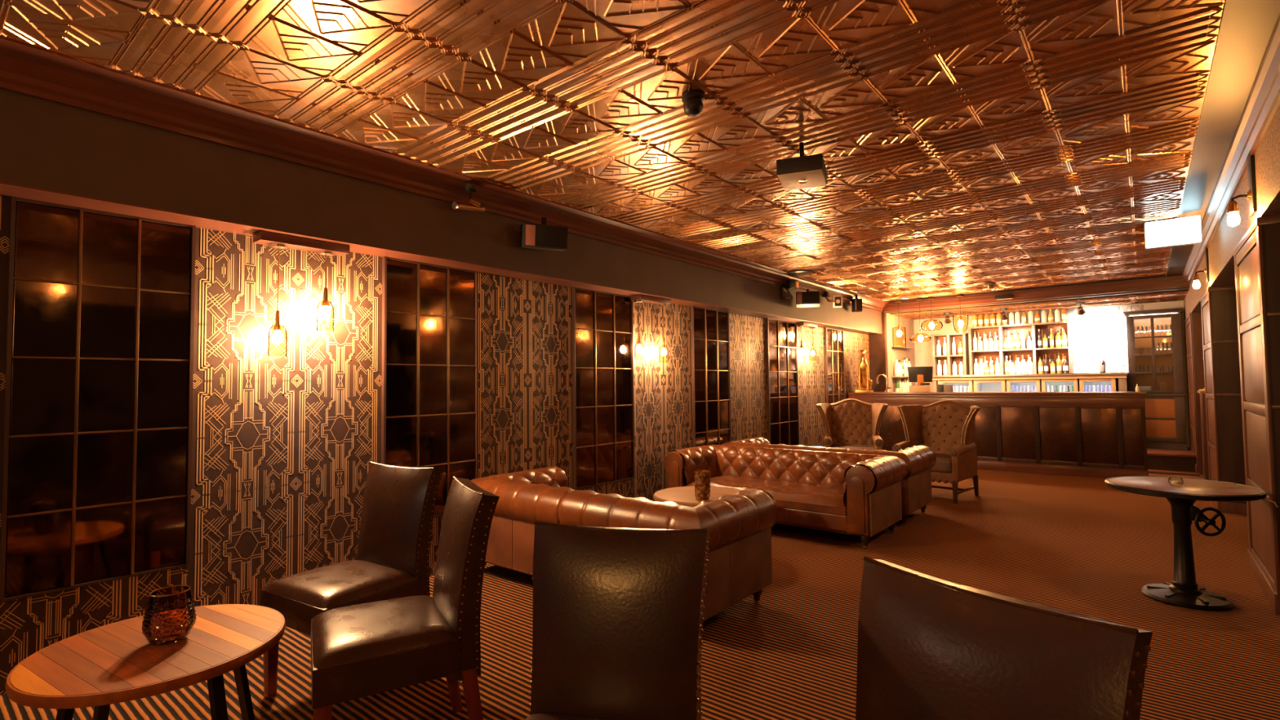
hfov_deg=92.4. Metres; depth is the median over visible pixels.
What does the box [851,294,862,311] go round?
wall speaker
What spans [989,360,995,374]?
bottle
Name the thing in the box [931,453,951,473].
seat cushion
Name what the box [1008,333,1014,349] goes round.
bottle
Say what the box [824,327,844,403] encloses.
mirror panel
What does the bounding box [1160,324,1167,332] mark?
drinking glass
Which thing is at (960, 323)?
pendant
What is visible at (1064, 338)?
bottle
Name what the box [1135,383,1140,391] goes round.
stopper
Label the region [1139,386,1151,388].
plate
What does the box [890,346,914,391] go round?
shelf
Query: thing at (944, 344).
bottle
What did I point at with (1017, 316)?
bottle
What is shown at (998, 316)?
bottle
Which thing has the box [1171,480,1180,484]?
candle
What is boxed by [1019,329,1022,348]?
bottle
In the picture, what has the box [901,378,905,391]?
bottle
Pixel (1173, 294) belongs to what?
beam
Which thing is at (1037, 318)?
bottle
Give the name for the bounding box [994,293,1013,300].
box light
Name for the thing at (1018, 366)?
bottle
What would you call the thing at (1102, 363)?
cocktail shaker
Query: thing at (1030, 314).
bottle
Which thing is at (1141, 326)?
drinking glass
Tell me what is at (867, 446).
seat cushion
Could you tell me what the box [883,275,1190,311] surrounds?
trim
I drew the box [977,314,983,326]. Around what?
bottle
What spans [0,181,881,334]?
trim
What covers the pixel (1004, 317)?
spotlight
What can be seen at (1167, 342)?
drinking glass
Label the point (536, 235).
grille
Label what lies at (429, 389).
mirror panel
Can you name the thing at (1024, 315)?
bottle
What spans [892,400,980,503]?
wingback armchair
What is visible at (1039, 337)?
bottle
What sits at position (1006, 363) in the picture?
bottle
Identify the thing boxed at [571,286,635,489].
mirror panel
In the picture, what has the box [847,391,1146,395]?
countertop
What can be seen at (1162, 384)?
tin
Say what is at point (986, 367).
bottle
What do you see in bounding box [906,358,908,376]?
bottle
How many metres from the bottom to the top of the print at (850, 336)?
2.106 m
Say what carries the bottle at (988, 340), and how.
on the shelf at (1001, 331)
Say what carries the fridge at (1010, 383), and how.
on the step at (1154, 462)
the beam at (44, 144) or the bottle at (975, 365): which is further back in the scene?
the bottle at (975, 365)
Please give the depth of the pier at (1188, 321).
8.63 m
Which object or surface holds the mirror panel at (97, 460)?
attached to the wall at (283, 447)
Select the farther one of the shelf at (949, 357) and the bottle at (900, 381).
the shelf at (949, 357)
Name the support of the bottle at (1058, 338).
on the shelf at (1001, 331)
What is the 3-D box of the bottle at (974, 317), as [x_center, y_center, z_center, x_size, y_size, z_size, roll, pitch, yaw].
[6.139,-0.746,11.249,0.080,0.294,0.080,-3,-3,39]
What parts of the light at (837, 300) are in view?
arm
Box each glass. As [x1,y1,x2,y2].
[141,584,196,645]
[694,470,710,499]
[1141,325,1147,334]
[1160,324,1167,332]
[1161,342,1168,350]
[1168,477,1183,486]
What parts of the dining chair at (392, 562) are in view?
leg, seat, backrest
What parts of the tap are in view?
spout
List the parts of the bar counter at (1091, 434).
panel, panel, rail, panel, panel, panel, panel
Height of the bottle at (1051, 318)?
0.254 m
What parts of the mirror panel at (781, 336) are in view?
mirror pane, mirror pane, mirror pane, mirror pane, mirror pane, mirror pane, mirror pane, mirror pane, mirror pane, mirror pane, mirror pane, mirror pane, mirror pane, mirror pane, mirror pane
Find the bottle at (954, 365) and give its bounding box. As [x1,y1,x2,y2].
[952,359,957,375]
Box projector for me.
[776,142,826,191]
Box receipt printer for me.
[937,384,953,391]
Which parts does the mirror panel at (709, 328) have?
mirror pane, mirror pane, mirror pane, mirror pane, mirror pane, mirror pane, mirror pane, mirror pane, mirror pane, mirror pane, mirror pane, mirror pane, mirror pane, mirror pane, mirror pane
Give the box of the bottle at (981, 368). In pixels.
[978,358,984,374]
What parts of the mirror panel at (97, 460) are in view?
mirror pane, mirror pane, mirror pane, mirror pane, mirror pane, mirror pane, mirror pane, mirror pane, mirror pane, mirror pane, mirror pane, mirror pane, mirror pane, mirror pane, mirror pane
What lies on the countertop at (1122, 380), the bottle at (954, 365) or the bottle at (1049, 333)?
the bottle at (954, 365)
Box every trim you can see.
[0,35,889,311]
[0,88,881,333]
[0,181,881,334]
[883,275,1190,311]
[1182,13,1279,284]
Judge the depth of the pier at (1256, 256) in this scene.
3.50 m
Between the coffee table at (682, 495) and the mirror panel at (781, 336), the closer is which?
the coffee table at (682, 495)
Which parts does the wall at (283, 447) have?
panel, panel, panel, panel, panel, panel, panel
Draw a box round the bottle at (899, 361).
[897,360,902,376]
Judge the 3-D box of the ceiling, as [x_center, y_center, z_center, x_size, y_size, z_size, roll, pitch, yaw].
[1.722,-1.271,3.867,5.550,0.072,14.100,-3,-3,39]
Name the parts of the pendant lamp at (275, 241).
lamp shade, bulb, cord, lamp shade, bulb, cord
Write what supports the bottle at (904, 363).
on the shelf at (897, 353)
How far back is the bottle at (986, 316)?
11.08 m
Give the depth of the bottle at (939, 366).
11.56 m
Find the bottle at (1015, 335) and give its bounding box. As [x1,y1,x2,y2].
[1013,330,1016,349]
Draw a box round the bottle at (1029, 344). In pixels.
[1026,333,1032,348]
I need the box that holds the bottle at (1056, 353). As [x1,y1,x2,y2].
[1054,353,1057,373]
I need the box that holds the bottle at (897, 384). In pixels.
[895,377,899,391]
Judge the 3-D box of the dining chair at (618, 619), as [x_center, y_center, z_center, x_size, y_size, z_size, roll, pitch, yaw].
[-0.103,0.871,1.348,0.466,0.910,0.566,-1,-2,14]
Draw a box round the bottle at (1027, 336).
[1026,330,1028,348]
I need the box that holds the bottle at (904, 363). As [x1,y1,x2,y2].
[903,357,906,376]
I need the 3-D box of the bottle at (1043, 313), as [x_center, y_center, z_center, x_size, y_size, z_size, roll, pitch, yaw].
[6.965,-0.783,10.575,0.080,0.294,0.080,-3,-3,39]
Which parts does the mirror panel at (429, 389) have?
mirror pane, mirror pane, mirror pane, mirror pane, mirror pane, mirror pane, mirror pane, mirror pane, mirror pane, mirror pane, mirror pane, mirror pane, mirror pane, mirror pane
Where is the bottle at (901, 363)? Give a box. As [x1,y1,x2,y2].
[900,357,904,376]
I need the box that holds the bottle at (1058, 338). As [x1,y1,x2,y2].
[1055,330,1061,347]
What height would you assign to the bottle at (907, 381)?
0.344 m
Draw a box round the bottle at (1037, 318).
[1034,310,1039,323]
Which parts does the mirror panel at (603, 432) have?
mirror pane, mirror pane, mirror pane, mirror pane, mirror pane, mirror pane, mirror pane, mirror pane, mirror pane, mirror pane, mirror pane, mirror pane, mirror pane, mirror pane, mirror pane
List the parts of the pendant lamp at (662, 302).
cord, lamp shade, bulb, cord, bulb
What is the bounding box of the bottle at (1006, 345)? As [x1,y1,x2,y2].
[1003,335,1008,349]
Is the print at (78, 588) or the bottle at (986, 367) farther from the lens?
the bottle at (986, 367)
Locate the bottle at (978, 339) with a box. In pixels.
[977,332,979,350]
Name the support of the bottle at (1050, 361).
on the countertop at (1122, 380)
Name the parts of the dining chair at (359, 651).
leg, seat, leg, backrest, leg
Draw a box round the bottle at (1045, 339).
[1043,333,1048,347]
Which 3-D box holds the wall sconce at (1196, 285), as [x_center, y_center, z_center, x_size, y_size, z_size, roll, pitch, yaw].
[5.485,-0.907,6.008,0.118,0.415,0.150,-3,-3,39]
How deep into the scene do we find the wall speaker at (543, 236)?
4.46 m
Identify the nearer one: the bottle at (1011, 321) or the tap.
the tap
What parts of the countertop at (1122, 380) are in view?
panel, panel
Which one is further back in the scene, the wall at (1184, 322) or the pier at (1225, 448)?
the wall at (1184, 322)
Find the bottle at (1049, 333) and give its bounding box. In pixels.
[1047,328,1050,347]
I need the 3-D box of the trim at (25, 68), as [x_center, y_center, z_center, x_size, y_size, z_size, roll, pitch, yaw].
[-0.141,-1.093,5.325,0.150,0.170,14.000,-3,-3,39]
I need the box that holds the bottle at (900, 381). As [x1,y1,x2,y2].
[898,377,902,391]
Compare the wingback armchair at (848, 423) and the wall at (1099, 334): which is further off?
the wall at (1099, 334)
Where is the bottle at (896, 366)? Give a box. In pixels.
[894,360,899,376]
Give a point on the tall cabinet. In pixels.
(1165, 411)
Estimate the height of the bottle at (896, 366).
0.294 m
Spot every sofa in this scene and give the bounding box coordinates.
[470,466,778,626]
[663,444,907,548]
[720,436,936,525]
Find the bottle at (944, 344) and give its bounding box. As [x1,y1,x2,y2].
[942,337,946,355]
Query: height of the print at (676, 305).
2.106 m
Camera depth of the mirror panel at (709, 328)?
6.84 m
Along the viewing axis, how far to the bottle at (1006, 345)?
10.86 m
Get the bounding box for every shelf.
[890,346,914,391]
[930,332,969,375]
[967,320,1074,374]
[1134,337,1171,339]
[1146,392,1182,393]
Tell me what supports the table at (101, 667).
on the floor
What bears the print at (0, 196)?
attached to the wall at (283, 447)
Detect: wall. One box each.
[0,195,915,695]
[913,300,1190,447]
[1183,103,1279,319]
[1184,322,1191,448]
[1191,311,1204,475]
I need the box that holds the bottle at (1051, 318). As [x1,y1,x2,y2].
[1048,309,1053,322]
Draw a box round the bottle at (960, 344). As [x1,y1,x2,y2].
[958,338,963,355]
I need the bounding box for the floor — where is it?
[0,469,1279,719]
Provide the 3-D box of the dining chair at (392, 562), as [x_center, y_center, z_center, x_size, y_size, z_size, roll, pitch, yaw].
[-1.230,0.935,2.660,0.466,0.910,0.566,-2,-3,32]
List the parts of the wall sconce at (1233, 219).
bulb, arm, wall plate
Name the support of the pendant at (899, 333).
hanging from the ceiling
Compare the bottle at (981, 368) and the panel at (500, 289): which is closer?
the panel at (500, 289)
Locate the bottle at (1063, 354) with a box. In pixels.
[1061,353,1064,373]
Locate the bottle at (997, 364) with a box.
[995,358,999,374]
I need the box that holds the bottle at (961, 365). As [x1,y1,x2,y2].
[958,359,964,375]
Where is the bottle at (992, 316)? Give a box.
[990,313,995,325]
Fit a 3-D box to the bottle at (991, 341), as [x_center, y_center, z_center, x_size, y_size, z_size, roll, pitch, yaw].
[6.321,-0.304,11.031,0.064,0.254,0.065,-3,-3,39]
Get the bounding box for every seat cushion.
[831,444,875,449]
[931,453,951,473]
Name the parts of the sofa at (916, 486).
arm, backrest, panel, panel, arm, panel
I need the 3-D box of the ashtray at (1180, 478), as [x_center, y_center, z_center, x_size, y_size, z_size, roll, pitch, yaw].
[3.097,0.703,3.545,0.068,0.044,0.068,-3,-3,39]
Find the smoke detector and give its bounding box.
[983,282,995,289]
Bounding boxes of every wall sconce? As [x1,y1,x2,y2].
[1192,245,1209,288]
[1226,150,1257,226]
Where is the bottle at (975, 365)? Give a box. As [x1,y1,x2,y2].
[973,359,978,374]
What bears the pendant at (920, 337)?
hanging from the ceiling
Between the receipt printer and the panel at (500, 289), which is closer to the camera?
the panel at (500, 289)
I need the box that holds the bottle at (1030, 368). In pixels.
[1027,356,1033,373]
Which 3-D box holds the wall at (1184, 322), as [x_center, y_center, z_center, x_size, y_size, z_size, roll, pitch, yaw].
[8.767,0.456,8.999,1.075,2.145,0.450,-3,-3,39]
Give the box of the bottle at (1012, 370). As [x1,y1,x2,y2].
[1009,360,1015,374]
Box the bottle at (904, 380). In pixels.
[903,378,907,391]
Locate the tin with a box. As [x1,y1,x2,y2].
[1160,382,1167,391]
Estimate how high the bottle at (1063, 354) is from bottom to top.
0.340 m
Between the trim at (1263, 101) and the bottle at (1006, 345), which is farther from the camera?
the bottle at (1006, 345)
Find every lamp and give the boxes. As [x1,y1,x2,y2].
[252,230,349,356]
[631,293,671,362]
[780,279,799,299]
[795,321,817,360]
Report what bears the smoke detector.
attached to the ceiling
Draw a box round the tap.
[876,373,892,391]
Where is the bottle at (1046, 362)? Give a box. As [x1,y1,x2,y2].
[1044,354,1048,373]
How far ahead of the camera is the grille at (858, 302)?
9.47 m
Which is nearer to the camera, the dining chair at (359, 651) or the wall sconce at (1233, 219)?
the dining chair at (359, 651)
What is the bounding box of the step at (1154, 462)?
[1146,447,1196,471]
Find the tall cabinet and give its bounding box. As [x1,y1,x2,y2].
[1123,307,1186,449]
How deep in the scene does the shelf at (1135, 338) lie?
9.66 m
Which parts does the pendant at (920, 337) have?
lamp shade, bulb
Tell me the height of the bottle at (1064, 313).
0.294 m
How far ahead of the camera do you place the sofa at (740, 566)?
3.41 m
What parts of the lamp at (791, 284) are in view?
wall plate, lamp glass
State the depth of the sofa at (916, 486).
5.61 m
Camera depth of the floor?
3.34 m
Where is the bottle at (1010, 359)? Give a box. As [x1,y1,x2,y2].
[1008,355,1011,374]
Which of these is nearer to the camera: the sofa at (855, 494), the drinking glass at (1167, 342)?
the sofa at (855, 494)
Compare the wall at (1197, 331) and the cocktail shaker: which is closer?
the wall at (1197, 331)
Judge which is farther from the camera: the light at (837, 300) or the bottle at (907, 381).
the bottle at (907, 381)
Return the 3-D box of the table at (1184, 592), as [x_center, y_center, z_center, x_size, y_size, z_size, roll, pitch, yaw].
[3.156,1.049,3.537,0.737,0.653,0.700,-3,-3,39]
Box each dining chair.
[260,461,444,698]
[311,475,499,719]
[524,520,710,719]
[855,555,1152,719]
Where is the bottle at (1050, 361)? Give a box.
[1048,354,1052,373]
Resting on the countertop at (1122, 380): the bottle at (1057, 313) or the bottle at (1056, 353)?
the bottle at (1056, 353)
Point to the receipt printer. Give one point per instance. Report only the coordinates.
(941, 388)
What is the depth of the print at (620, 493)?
5.55 m
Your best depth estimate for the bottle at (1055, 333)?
10.53 m
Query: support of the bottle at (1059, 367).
on the countertop at (1122, 380)
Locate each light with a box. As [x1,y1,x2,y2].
[822,291,842,307]
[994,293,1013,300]
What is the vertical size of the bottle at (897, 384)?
0.344 m
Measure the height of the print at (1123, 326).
1.112 m
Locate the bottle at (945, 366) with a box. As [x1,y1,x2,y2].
[942,360,947,375]
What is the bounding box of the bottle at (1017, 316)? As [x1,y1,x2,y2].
[1014,311,1020,324]
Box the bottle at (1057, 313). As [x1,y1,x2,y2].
[1054,309,1060,321]
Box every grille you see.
[524,223,567,248]
[797,291,819,303]
[854,298,862,311]
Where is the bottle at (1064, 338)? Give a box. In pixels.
[1061,329,1067,346]
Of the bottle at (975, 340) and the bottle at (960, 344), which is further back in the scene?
the bottle at (960, 344)
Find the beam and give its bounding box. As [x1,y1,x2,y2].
[886,287,1189,319]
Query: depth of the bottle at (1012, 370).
10.78 m
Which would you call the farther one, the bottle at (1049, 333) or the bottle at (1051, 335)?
the bottle at (1049, 333)
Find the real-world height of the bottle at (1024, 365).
0.294 m
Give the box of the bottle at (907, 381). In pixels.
[906,377,909,391]
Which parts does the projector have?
casing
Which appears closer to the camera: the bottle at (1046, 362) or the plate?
the plate
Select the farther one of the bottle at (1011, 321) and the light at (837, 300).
the bottle at (1011, 321)
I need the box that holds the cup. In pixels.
[1099,364,1106,371]
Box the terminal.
[907,366,933,391]
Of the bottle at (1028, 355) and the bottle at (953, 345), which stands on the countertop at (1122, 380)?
the bottle at (1028, 355)
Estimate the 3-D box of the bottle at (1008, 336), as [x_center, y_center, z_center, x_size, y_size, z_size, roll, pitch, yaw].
[6.599,-0.345,10.962,0.060,0.325,0.058,-3,-3,39]
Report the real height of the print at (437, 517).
0.391 m
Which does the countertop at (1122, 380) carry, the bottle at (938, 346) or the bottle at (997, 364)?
the bottle at (997, 364)
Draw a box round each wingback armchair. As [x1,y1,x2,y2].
[815,398,888,449]
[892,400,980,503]
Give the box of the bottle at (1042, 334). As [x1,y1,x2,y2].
[1040,329,1044,347]
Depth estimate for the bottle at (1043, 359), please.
10.62 m
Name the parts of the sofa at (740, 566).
panel, panel, arm, backrest, panel, arm, panel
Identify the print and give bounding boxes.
[0,195,8,526]
[0,567,187,693]
[191,227,382,605]
[429,516,437,575]
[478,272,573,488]
[580,480,632,497]
[633,302,692,500]
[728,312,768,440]
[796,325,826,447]
[843,330,869,395]
[1071,304,1143,373]
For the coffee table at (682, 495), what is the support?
on the floor
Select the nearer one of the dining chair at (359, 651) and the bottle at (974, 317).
the dining chair at (359, 651)
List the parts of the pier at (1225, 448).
rail, panel, rail, panel, rail, panel, rail, panel, jamb rail, jamb rail, jamb rail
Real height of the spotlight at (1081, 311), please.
0.192 m
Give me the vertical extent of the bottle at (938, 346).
0.294 m
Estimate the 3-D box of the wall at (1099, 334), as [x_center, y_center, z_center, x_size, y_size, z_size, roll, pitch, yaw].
[7.285,0.283,10.573,5.350,2.650,0.105,-3,-3,39]
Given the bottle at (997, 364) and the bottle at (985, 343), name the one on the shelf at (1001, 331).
the bottle at (985, 343)
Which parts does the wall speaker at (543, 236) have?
reddish edge panel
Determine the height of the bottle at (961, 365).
0.294 m
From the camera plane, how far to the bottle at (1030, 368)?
10.61 m
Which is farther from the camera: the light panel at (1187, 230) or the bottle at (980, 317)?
the bottle at (980, 317)
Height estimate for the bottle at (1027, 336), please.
0.325 m
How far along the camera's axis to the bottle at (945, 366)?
11.49 m
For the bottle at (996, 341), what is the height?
0.254 m
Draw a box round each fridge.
[937,380,973,391]
[973,379,1006,391]
[1006,379,1041,391]
[1041,378,1079,391]
[1079,377,1117,391]
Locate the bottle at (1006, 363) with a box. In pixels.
[1004,355,1008,374]
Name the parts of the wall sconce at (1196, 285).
bulb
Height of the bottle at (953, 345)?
0.329 m
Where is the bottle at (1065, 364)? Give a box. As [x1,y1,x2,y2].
[1062,355,1068,373]
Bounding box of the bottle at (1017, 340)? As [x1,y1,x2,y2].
[1014,332,1020,349]
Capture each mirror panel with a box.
[0,195,195,603]
[381,256,478,517]
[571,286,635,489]
[690,306,731,447]
[765,318,799,445]
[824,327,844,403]
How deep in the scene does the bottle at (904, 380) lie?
11.21 m
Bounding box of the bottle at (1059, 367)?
[1056,353,1062,373]
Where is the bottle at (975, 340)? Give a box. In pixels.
[973,332,977,351]
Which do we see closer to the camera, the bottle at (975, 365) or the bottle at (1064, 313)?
the bottle at (1064, 313)
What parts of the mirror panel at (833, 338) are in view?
mirror pane, mirror pane, mirror pane, mirror pane, mirror pane, mirror pane, mirror pane, mirror pane, mirror pane, mirror pane, mirror pane, mirror pane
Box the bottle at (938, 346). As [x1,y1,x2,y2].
[936,340,941,355]
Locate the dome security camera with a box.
[681,90,704,117]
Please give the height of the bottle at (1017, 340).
0.294 m
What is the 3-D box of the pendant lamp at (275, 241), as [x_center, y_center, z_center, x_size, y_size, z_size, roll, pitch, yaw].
[-1.892,-0.347,3.440,0.120,0.660,0.470,-3,-3,39]
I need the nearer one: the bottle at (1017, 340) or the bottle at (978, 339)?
the bottle at (1017, 340)
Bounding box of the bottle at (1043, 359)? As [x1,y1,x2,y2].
[1041,355,1044,373]
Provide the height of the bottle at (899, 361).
0.294 m
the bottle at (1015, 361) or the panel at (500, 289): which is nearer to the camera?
the panel at (500, 289)
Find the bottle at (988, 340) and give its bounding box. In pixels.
[987,331,992,350]
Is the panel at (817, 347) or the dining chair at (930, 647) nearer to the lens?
the dining chair at (930, 647)
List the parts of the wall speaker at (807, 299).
reddish edge panel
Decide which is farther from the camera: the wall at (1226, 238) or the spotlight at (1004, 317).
the spotlight at (1004, 317)
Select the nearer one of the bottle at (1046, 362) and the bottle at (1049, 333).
the bottle at (1046, 362)
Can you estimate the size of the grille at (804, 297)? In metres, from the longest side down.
0.280 x 0.150 x 0.012 m
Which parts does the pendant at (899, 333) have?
lamp shade, bulb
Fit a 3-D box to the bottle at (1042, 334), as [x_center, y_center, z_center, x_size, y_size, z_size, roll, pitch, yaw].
[6.988,-0.362,10.647,0.060,0.325,0.058,-3,-3,39]
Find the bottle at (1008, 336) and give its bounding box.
[1007,331,1010,349]
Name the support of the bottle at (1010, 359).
on the countertop at (1122, 380)
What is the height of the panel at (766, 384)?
2.106 m
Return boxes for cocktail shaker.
[1099,360,1106,373]
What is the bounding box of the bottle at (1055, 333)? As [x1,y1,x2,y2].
[1053,328,1057,347]
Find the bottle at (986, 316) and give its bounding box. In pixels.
[984,314,989,326]
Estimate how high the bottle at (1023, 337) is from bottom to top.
0.329 m
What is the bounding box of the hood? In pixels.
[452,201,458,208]
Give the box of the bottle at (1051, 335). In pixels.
[1049,328,1053,347]
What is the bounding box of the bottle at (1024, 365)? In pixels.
[1021,357,1026,373]
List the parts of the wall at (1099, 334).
wallpaper panel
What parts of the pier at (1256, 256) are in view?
rail, panel, rail, panel, rail, panel, rail, panel, rail, jamb rail, jamb rail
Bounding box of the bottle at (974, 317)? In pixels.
[972,315,977,326]
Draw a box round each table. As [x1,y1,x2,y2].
[4,604,285,719]
[653,485,742,506]
[1104,475,1278,611]
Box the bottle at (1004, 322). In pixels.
[1002,314,1007,324]
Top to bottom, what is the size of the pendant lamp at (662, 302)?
0.625 m
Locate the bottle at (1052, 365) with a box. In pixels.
[1050,358,1055,373]
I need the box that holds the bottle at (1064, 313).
[1061,308,1067,321]
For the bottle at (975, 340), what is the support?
on the shelf at (1001, 331)
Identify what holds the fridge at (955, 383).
on the step at (1154, 462)
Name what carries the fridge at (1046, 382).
on the step at (1154, 462)
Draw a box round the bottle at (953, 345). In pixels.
[951,337,955,355]
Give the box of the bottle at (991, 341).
[989,336,994,350]
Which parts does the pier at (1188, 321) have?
rail, panel, panel, rail, panel, panel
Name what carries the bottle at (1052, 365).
on the countertop at (1122, 380)
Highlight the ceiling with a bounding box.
[0,0,1279,302]
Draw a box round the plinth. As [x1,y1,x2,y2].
[1197,390,1208,479]
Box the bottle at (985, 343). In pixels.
[982,333,988,350]
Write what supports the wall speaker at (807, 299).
attached to the wall at (283, 447)
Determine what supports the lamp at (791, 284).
attached to the wall at (283, 447)
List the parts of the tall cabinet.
cornice, door, panel, panel, waist rail, door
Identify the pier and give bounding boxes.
[1184,312,1199,473]
[1200,284,1247,514]
[1232,214,1279,615]
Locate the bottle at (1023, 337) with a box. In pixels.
[1021,329,1025,348]
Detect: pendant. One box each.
[892,300,906,347]
[909,298,931,342]
[920,297,942,330]
[952,295,968,333]
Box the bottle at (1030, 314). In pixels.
[1027,311,1033,323]
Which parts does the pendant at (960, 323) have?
lamp shade, bulb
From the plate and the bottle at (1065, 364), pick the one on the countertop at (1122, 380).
the bottle at (1065, 364)
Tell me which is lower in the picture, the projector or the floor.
the floor
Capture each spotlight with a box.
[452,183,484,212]
[943,312,951,324]
[1000,307,1008,319]
[1075,302,1085,315]
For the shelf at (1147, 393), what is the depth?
9.39 m
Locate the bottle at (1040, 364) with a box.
[1037,356,1043,373]
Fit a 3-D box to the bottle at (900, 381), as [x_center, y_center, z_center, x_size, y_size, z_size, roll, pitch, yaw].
[4.668,0.470,11.009,0.060,0.329,0.060,-3,-3,39]
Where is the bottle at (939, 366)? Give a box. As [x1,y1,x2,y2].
[937,360,942,375]
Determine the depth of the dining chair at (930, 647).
1.03 m
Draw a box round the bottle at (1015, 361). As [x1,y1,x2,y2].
[1014,355,1017,373]
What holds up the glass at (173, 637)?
on the table at (101, 667)
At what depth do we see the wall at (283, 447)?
3.61 m
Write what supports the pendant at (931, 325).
hanging from the ceiling
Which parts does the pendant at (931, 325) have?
lamp shade, bulb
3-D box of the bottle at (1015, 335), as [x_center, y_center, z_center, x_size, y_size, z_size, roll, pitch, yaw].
[6.676,-0.356,10.900,0.070,0.340,0.068,-3,-3,39]
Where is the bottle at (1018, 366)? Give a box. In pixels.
[1015,357,1021,373]
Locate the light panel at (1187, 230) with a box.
[1143,214,1202,249]
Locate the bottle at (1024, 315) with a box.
[1021,311,1026,324]
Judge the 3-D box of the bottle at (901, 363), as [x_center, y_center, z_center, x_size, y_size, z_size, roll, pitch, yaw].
[4.759,0.127,11.138,0.070,0.344,0.070,-3,-3,39]
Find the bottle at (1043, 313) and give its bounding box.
[1040,310,1047,322]
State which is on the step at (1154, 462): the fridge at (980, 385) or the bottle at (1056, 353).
the fridge at (980, 385)
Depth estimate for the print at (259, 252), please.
3.44 m
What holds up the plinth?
on the floor
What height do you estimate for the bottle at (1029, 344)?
0.254 m
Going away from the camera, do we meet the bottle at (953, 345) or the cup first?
the cup
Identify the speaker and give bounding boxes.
[520,217,568,250]
[787,270,812,275]
[795,288,820,307]
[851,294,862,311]
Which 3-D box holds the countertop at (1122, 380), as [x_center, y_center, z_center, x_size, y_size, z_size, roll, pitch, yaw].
[6.639,0.831,10.585,2.840,1.170,0.660,-3,-3,39]
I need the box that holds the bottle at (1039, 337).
[1037,328,1041,348]
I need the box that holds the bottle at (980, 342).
[977,336,982,350]
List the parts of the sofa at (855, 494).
arm, panel, arm, backrest, rail, frame, arm, arm, panel, panel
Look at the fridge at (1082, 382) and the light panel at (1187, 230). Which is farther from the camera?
the fridge at (1082, 382)
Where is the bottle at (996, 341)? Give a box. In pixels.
[994,335,999,350]
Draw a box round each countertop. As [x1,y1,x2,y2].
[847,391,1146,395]
[932,372,1128,391]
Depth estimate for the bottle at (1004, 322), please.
10.89 m
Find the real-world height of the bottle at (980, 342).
0.254 m
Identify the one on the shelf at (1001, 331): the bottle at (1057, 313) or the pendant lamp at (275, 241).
the bottle at (1057, 313)
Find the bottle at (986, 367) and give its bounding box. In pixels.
[984,360,989,374]
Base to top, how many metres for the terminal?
0.400 m
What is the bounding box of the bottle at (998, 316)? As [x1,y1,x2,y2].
[995,313,1001,325]
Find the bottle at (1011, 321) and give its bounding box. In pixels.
[1008,312,1014,324]
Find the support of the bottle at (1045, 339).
on the shelf at (1001, 331)
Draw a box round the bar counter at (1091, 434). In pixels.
[847,391,1148,478]
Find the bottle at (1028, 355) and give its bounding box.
[1026,355,1029,373]
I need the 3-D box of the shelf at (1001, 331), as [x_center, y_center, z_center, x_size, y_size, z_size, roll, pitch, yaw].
[6.679,-0.185,10.806,1.560,0.874,0.315,-3,-3,39]
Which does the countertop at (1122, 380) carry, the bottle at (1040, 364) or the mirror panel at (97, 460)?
the bottle at (1040, 364)
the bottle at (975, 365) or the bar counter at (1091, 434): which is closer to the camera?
the bar counter at (1091, 434)
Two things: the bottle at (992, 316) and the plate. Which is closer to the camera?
the plate

